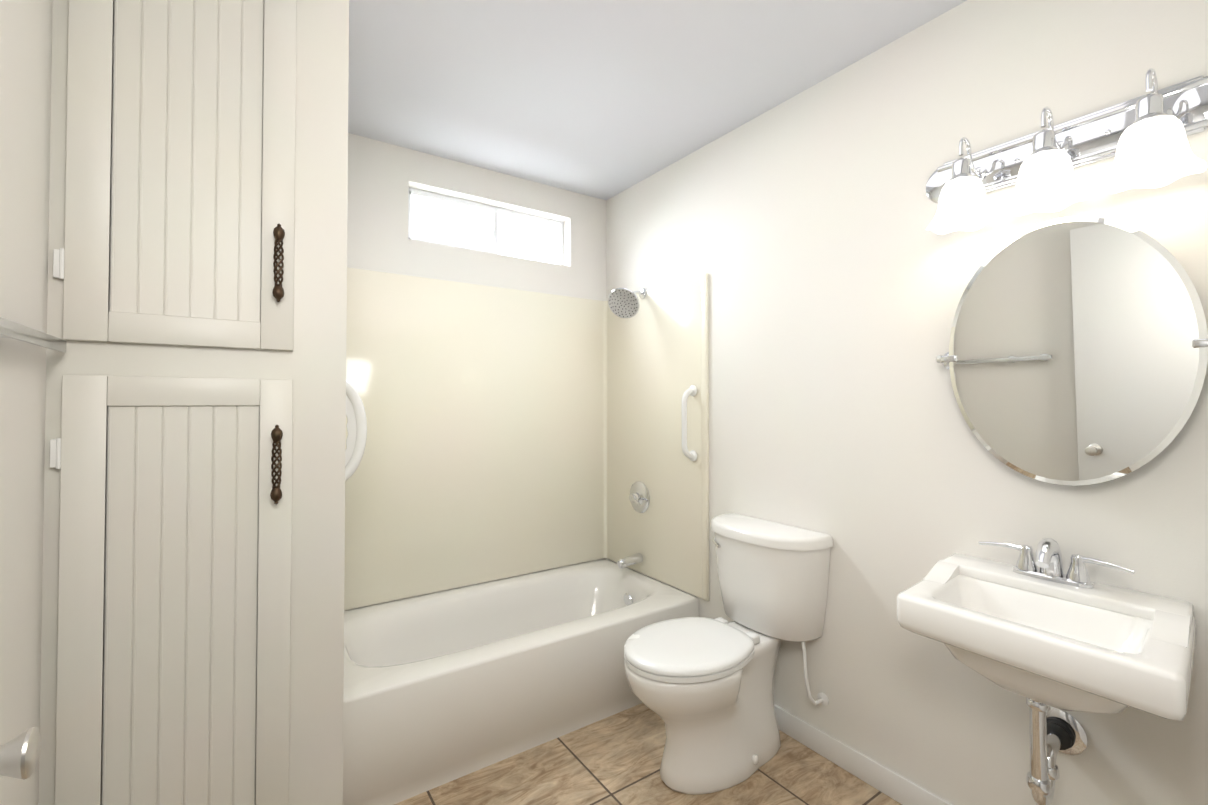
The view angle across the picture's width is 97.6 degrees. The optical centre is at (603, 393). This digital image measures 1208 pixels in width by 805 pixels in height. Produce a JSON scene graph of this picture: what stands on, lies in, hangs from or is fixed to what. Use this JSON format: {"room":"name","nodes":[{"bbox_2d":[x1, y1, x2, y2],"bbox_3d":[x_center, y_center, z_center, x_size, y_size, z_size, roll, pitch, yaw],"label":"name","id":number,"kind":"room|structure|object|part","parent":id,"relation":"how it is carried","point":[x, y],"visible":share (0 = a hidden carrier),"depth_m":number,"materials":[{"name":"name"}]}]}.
{"room":"bathroom","nodes":[
{"label":"bathroom","id":0,"kind":"room"},
{"bbox_2d":[0,0,52,804],"bbox_3d":[-0.713,0.051,0.370,0.120,2.440,3.850,1,-1,-34],"label":"wall","id":1,"kind":"structure","parent":0,"point":[25,67],"depth_m":0.93,"materials":[{"name":"paint"}]},
{"bbox_2d":[0,317,65,352],"bbox_3d":[-0.939,-0.096,0.840,0.033,0.038,0.462,1,-1,-34],"label":"towel bar","id":2,"kind":"object","parent":1,"relation":"attached to","point":[14,330],"visible":0.98,"depth_m":0.86,"materials":[{"name":"silver metal"}]},
{"bbox_2d":[38,0,348,804],"bbox_3d":[-1.170,0.072,1.620,0.538,2.440,1.030,1,-1,-34],"label":"cabinet frame","id":3,"kind":"structure","parent":0,"point":[312,364],"depth_m":1.30,"materials":[{"name":"paint"}]},
{"bbox_2d":[50,375,292,804],"bbox_3d":[-0.908,0.574,1.132,0.410,1.220,0.055,1,-1,-34],"label":"door","id":4,"kind":"structure","parent":3,"relation":"attached to","point":[174,630],"depth_m":1.14,"materials":[{"name":"paint"}]},
{"bbox_3d":[-0.760,0.163,1.228,0.023,0.184,0.035,1,-1,-34],"label":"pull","id":5,"kind":"part","parent":4,"relation":"part of","materials":[{"name":"brown metal"}]},
{"bbox_2d":[53,0,296,350],"bbox_3d":[-0.908,-0.591,1.152,0.410,0.970,0.055,1,-1,-34],"label":"door","id":6,"kind":"structure","parent":3,"relation":"attached to","point":[180,179],"depth_m":1.16,"materials":[{"name":"paint"}]},
{"bbox_3d":[-0.760,-0.304,1.236,0.023,0.184,0.035,1,-1,-34],"label":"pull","id":7,"kind":"part","parent":6,"relation":"part of","materials":[{"name":"brown metal"}]},
{"bbox_2d":[344,133,605,610],"bbox_3d":[-0.869,0.087,2.523,2.056,2.440,0.120,1,-1,-34],"label":"wall","id":8,"kind":"structure","parent":0,"point":[383,177],"depth_m":2.58,"materials":[{"name":"paint"}]},
{"bbox_2d":[408,188,563,264],"bbox_3d":[-0.592,-0.844,2.758,0.868,0.268,0.042,1,-1,-34],"label":"window","id":9,"kind":"structure","parent":8,"relation":"in","point":[435,218],"depth_m":2.73,"materials":[{"name":"glass"}]},
{"bbox_2d":[344,267,708,609],"bbox_3d":[-0.383,0.183,2.287,1.516,1.486,0.814,1,-1,-34],"label":"shower surround","id":10,"kind":"object","parent":8,"relation":"attached to","point":[494,433],"visible":0.85,"depth_m":2.60,"materials":[{"name":"plastic"}]},
{"bbox_3d":[-0.780,0.112,1.626,0.098,0.360,0.059,1,-1,-34],"label":"grab handle","id":11,"kind":"part","parent":10,"relation":"part of","materials":[{"name":"white plastic"}]},
{"bbox_3d":[0.133,0.860,2.730,0.139,0.060,0.052,1,-1,-34],"label":"tub spout","id":12,"kind":"part","parent":10,"relation":"part of","materials":[{"name":"silver metal"}]},
{"bbox_3d":[0.384,0.136,2.423,0.068,0.352,0.052,1,-1,-34],"label":"grab handle","id":13,"kind":"part","parent":10,"relation":"part of","materials":[{"name":"white plastic"}]},
{"bbox_2d":[394,703,901,804],"bbox_3d":[0.185,1.311,0.964,2.296,0.060,3.850,1,-1,-34],"label":"floor","id":14,"kind":"structure","parent":0,"point":[615,759],"depth_m":1.78,"materials":[{"name":"tile"}]},
{"bbox_2d":[343,559,698,804],"bbox_3d":[-0.398,1.116,2.294,1.514,0.375,0.758,1,-1,-34],"label":"bathtub","id":15,"kind":"object","parent":14,"relation":"on","point":[442,688],"visible":0.96,"depth_m":1.99,"materials":[{"name":"ceramic"}]},
{"bbox_3d":[0.120,1.035,2.653,0.020,0.069,0.070,1,-1,-34],"label":"overflow plate","id":16,"kind":"part","parent":15,"relation":"part of","materials":[{"name":"silver metal"}]},
{"bbox_2d":[624,513,832,794],"bbox_3d":[0.383,0.899,1.870,0.708,0.795,0.486,1,-1,-34],"label":"toilet","id":17,"kind":"object","parent":14,"relation":"on","point":[702,687],"visible":1,"depth_m":1.84,"materials":[{"name":"ceramic"}]},
{"bbox_3d":[0.296,0.859,1.811,0.493,0.043,0.372,1,-1,-34],"label":"seat lid","id":18,"kind":"part","parent":17,"relation":"part of","materials":[{"name":"white plastic"}]},
{"bbox_3d":[0.447,0.588,2.101,0.054,0.029,0.071,1,-1,-34],"label":"flush lever","id":19,"kind":"part","parent":17,"relation":"part of","materials":[{"name":"silver metal"}]},
{"bbox_3d":[0.587,0.693,2.013,0.210,0.379,0.486,1,-1,-34],"label":"tank","id":20,"kind":"part","parent":17,"relation":"part of","materials":[{"name":"ceramic"}]},
{"bbox_2d":[348,0,966,199],"bbox_3d":[0.185,-1.188,1.006,2.296,0.060,3.850,1,-1,-34],"label":"ceiling","id":21,"kind":"structure","parent":0,"point":[604,99],"depth_m":1.88,"materials":[{"name":"paint"}]},
{"bbox_2d":[606,0,1207,804],"bbox_3d":[1.082,0.072,1.599,0.120,2.440,3.850,1,-1,-34],"label":"wall","id":22,"kind":"structure","parent":0,"point":[818,252],"depth_m":1.67,"materials":[{"name":"paint"}]},
{"bbox_2d":[774,704,952,804],"bbox_3d":[0.936,1.251,1.677,0.012,0.085,1.644,1,-1,-34],"label":"baseboard","id":23,"kind":"structure","parent":22,"relation":"attached to","point":[895,786],"depth_m":1.79,"materials":[{"name":"paint"}]},
{"bbox_2d":[897,538,1195,804],"bbox_3d":[1.004,0.657,1.223,0.420,0.603,0.520,1,-1,-34],"label":"wall-mounted sink","id":24,"kind":"object","parent":22,"relation":"attached to","point":[1050,640],"visible":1,"depth_m":1.18,"materials":[{"name":"ceramic"}]},
{"bbox_2d":[897,553,1195,720],"bbox_3d":[1.004,0.573,1.224,0.420,0.225,0.520,1,-1,-34],"label":"basin","id":25,"kind":"object","parent":24,"relation":"in","point":[1059,642],"depth_m":1.15,"materials":[{"name":"ceramic"}]},
{"bbox_2d":[1026,697,1086,804],"bbox_3d":[1.064,0.823,1.286,0.246,0.272,0.110,1,-1,-34],"label":"drain pipe","id":26,"kind":"object","parent":24,"relation":"in","point":[1052,730],"depth_m":1.22,"materials":[{"name":"silver metal"}]},
{"bbox_2d":[978,538,1134,588],"bbox_3d":[1.085,0.409,1.297,0.135,0.105,0.304,1,-1,-34],"label":"faucet","id":27,"kind":"object","parent":24,"relation":"in","point":[1050,575],"depth_m":1.30,"materials":[{"name":"silver metal"}]},
{"bbox_2d":[926,68,1207,234],"bbox_3d":[1.085,-0.585,1.315,0.208,0.247,0.626,1,-1,-34],"label":"sconce","id":28,"kind":"object","parent":22,"relation":"attached to","point":[1142,140],"visible":1,"depth_m":1.27,"materials":[{"name":"silver metal"}]},
{"bbox_2d":[936,216,1207,485],"bbox_3d":[1.149,-0.103,1.328,0.079,0.660,0.584,1,-1,-34],"label":"mirror","id":29,"kind":"object","parent":22,"relation":"attached to","point":[1076,354],"visible":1,"depth_m":1.28,"materials":[{"name":"clear glass"}]},
{"bbox_3d":[0.130,0.236,0.072,0.815,2.060,0.122,1,-1,-34],"label":"door frame","id":30,"kind":"structure","parent":0,"visible":0},
{"bbox_3d":[-0.494,0.248,0.238,0.035,2.018,0.820,1,-1,-34],"label":"entry door","id":31,"kind":"structure","parent":30,"relation":"attached to","visible":0},
{"bbox_2d":[0,727,40,779],"bbox_3d":[-0.641,0.384,0.549,0.074,0.060,0.060,1,-1,-34],"label":"door knob","id":32,"kind":"object","parent":31,"relation":"attached to","point":[19,756],"depth_m":0.55,"materials":[{"name":"silver metal"}]}
]}

